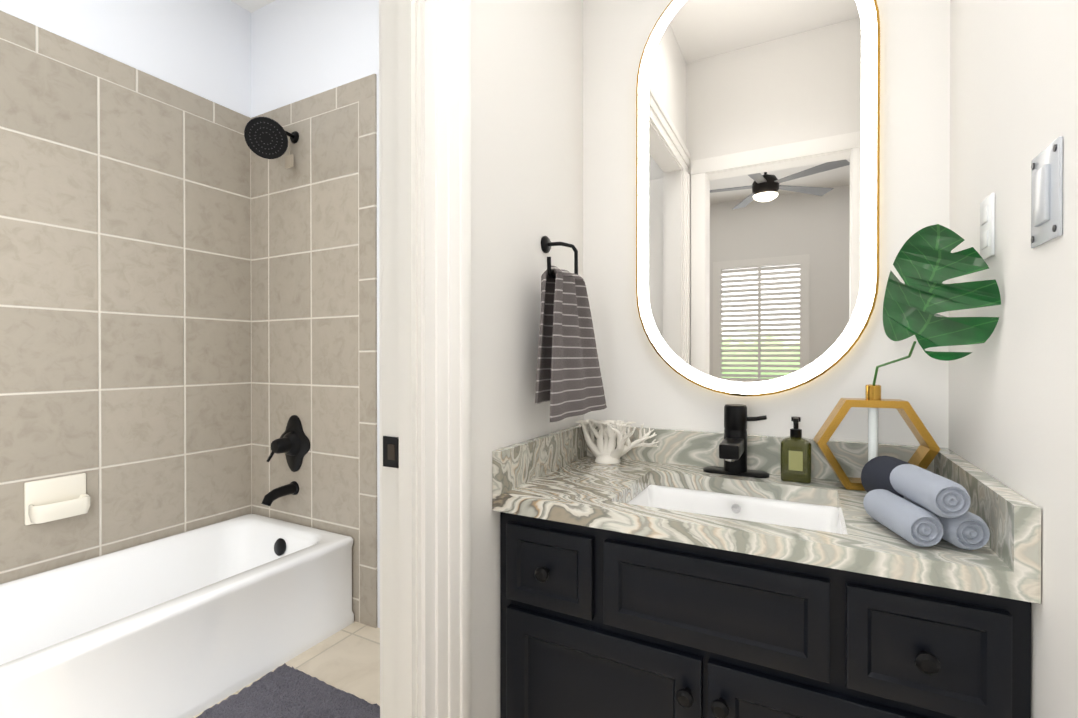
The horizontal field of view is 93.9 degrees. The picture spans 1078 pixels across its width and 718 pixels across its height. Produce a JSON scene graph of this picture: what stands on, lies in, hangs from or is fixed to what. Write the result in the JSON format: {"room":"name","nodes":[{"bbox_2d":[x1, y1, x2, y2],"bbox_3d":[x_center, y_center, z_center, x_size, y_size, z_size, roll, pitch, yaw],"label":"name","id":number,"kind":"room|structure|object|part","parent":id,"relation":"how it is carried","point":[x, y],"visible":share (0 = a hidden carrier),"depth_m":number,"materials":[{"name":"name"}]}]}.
{"room":"bathroom","nodes":[
{"label":"bathroom","id":0,"kind":"room"},
{"bbox_2d":[0,0,250,117],"bbox_3d":[-2.005,-0.307,1.831,0.120,3.000,1.900,0,0,28],"label":"wall","id":1,"kind":"structure","parent":0,"point":[201,48],"depth_m":2.30,"materials":[{"name":"paint"}]},
{"bbox_2d":[0,10,251,583],"bbox_3d":[-1.902,-0.030,1.886,0.010,2.445,1.710,0,0,28],"label":"tiled wall","id":2,"kind":"structure","parent":1,"relation":"attached to","point":[188,304],"depth_m":2.11,"materials":[{"name":"beige tile"}]},
{"bbox_2d":[24,473,90,524],"bbox_3d":[-1.832,0.537,1.925,0.082,0.160,0.180,0,0,28],"label":"soap dish","id":3,"kind":"object","parent":2,"relation":"attached to","point":[52,499],"visible":1,"depth_m":1.91,"materials":[{"name":"white ceramic"}]},
{"bbox_2d":[231,0,274,12],"bbox_3d":[-0.652,-1.854,1.175,3.116,0.100,2.020,0,0,28],"label":"ceiling","id":4,"kind":"structure","parent":0,"point":[250,6],"depth_m":2.56,"materials":[{"name":"paint"}]},
{"bbox_2d":[193,621,379,717],"bbox_3d":[-0.652,1.246,1.191,3.116,0.100,2.020,0,0,28],"label":"floor","id":5,"kind":"structure","parent":0,"point":[346,659],"depth_m":1.98,"materials":[{"name":"tile"}]},
{"bbox_2d":[0,513,353,717],"bbox_3d":[-1.522,0.999,1.784,0.757,0.388,1.517,0,0,28],"label":"bathtub","id":6,"kind":"object","parent":5,"relation":"on","point":[191,623],"visible":1,"depth_m":1.85,"materials":[{"name":"white ceramic"}]},
{"bbox_2d":[196,663,379,717],"bbox_3d":[-0.764,1.182,1.542,0.769,0.024,0.519,0,0,28],"label":"bath mat","id":7,"kind":"object","parent":5,"relation":"on","point":[284,690],"visible":0.98,"depth_m":1.73,"materials":[{"name":"grey fabric"}]},
{"bbox_2d":[492,424,1040,717],"bbox_3d":[0.436,0.706,1.194,0.954,0.980,0.568,0,0,28],"label":"vanity cabinet","id":8,"kind":"object","parent":5,"relation":"on","point":[668,577],"visible":0.96,"depth_m":0.99,"materials":[{"name":"black paint"}]},
{"bbox_2d":[575,419,658,463],"bbox_3d":[0.227,0.252,1.515,0.245,0.123,0.128,0,0,28],"label":"ornament","id":9,"kind":"object","parent":8,"relation":"on","point":[604,451],"visible":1,"depth_m":1.52,"materials":[{"name":"white ceramic"}]},
{"bbox_2d":[703,404,768,477],"bbox_3d":[0.514,0.220,1.335,0.170,0.188,0.170,0,0,28],"label":"faucet","id":10,"kind":"object","parent":8,"relation":"on","point":[733,449],"visible":0.98,"depth_m":1.35,"materials":[{"name":"black metal"}]},
{"bbox_2d":[781,417,810,482],"bbox_3d":[0.669,0.232,1.310,0.070,0.164,0.075,0,0,28],"label":"soap dispenser","id":11,"kind":"object","parent":8,"relation":"on","point":[795,456],"visible":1,"depth_m":1.28,"materials":[{"name":"green glass"}]},
{"bbox_2d":[813,224,1000,490],"bbox_3d":[0.762,0.027,1.098,0.283,0.576,0.356,0,0,28],"label":"vase","id":12,"kind":"object","parent":8,"relation":"on","point":[926,263],"visible":0.85,"depth_m":1.03,"materials":[{"name":"gold metal"}]},
{"bbox_2d":[861,456,989,549],"bbox_3d":[0.726,0.258,0.977,0.165,0.116,0.347,0,0,28],"label":"towel stack","id":13,"kind":"object","parent":8,"relation":"on","point":[915,505],"visible":1,"depth_m":0.85,"materials":[{"name":"grey fabric"}]},
{"bbox_2d":[251,0,379,627],"bbox_3d":[-0.724,-0.310,2.296,1.948,3.000,0.120,0,0,28],"label":"wall","id":14,"kind":"structure","parent":0,"point":[302,49],"depth_m":2.40,"materials":[{"name":"paint"}]},
{"bbox_2d":[248,74,376,627],"bbox_3d":[-1.127,-0.033,2.373,0.864,2.445,0.123,0,0,28],"label":"tiled wall","id":15,"kind":"structure","parent":14,"relation":"attached to","point":[312,223],"depth_m":2.38,"materials":[{"name":"beige tile"}]},
{"bbox_2d":[244,117,298,168],"bbox_3d":[-1.217,-1.018,2.334,0.144,0.188,0.246,0,0,28],"label":"shower head","id":16,"kind":"object","parent":15,"relation":"attached to","point":[266,137],"visible":1,"depth_m":2.29},
{"bbox_2d":[261,481,298,505],"bbox_3d":[-1.241,0.645,2.399,0.068,0.089,0.168,0,0,28],"label":"tub spout","id":17,"kind":"object","parent":15,"relation":"attached to","point":[270,497],"visible":1,"depth_m":2.39,"materials":[{"name":"black metal"}]},
{"bbox_3d":[-1.223,0.414,2.420,0.224,0.280,0.112,0,0,28],"label":"valve trim","id":18,"kind":"part","parent":15,"relation":"part of","materials":[{"name":"black metal"}]},
{"bbox_2d":[471,0,582,717],"bbox_3d":[-0.268,-0.303,0.980,0.090,3.000,1.780,0,0,28],"label":"wall","id":19,"kind":"structure","parent":0,"point":[526,126],"depth_m":1.25,"materials":[{"name":"paint"}]},
{"bbox_2d":[379,0,470,717],"bbox_3d":[-0.442,-0.023,0.643,0.135,2.444,1.028,0,0,28],"label":"door frame","id":20,"kind":"structure","parent":19,"relation":"attached to","point":[425,299],"depth_m":0.99,"materials":[{"name":"white wood"}]},
{"bbox_2d":[383,436,398,467],"bbox_3d":[-0.290,0.182,0.985,0.040,0.060,0.004,0,0,28],"label":"strike plate","id":21,"kind":"object","parent":20,"relation":"attached to","point":[390,451],"visible":1,"depth_m":0.98,"materials":[{"name":"black metal"}]},
{"bbox_2d":[535,236,606,421],"bbox_3d":[0.070,-0.098,1.393,0.122,0.496,0.386,0,0,28],"label":"towel ring","id":22,"kind":"object","parent":19,"relation":"attached to","point":[569,382],"visible":1,"depth_m":1.31,"materials":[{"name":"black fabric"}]},
{"bbox_2d":[583,0,949,447],"bbox_3d":[0.634,-0.306,1.532,1.168,3.000,0.220,0,0,28],"label":"wall","id":23,"kind":"structure","parent":0,"point":[645,384],"depth_m":1.38,"materials":[{"name":"paint"}]},
{"bbox_2d":[636,0,879,395],"bbox_3d":[0.581,-0.518,1.414,0.624,1.245,0.032,0,0,28],"label":"led mirror","id":24,"kind":"object","parent":23,"relation":"attached to","point":[757,186],"visible":0.96,"depth_m":1.39,"materials":[{"name":"gold metal"}]},
{"bbox_2d":[948,0,1077,717],"bbox_3d":[0.651,-0.300,0.443,0.120,3.000,1.690,0,0,28],"label":"wall","id":25,"kind":"structure","parent":0,"point":[1013,401],"depth_m":0.79,"materials":[{"name":"paint"}]},
{"bbox_2d":[980,193,994,259],"bbox_3d":[0.849,-0.248,0.955,0.008,0.115,0.070,0,0,28],"label":"electrical outlet plate","id":26,"kind":"object","parent":25,"relation":"attached to","point":[987,227],"visible":0.94,"depth_m":0.94,"materials":[{"name":"white plastic"}]},
{"bbox_2d":[1031,136,1062,247],"bbox_3d":[0.725,-0.235,0.723,0.010,0.134,0.095,0,0,28],"label":"switch plate","id":27,"kind":"object","parent":25,"relation":"attached to","point":[1046,192],"visible":1,"depth_m":0.71,"materials":[{"name":"white"}]}
]}

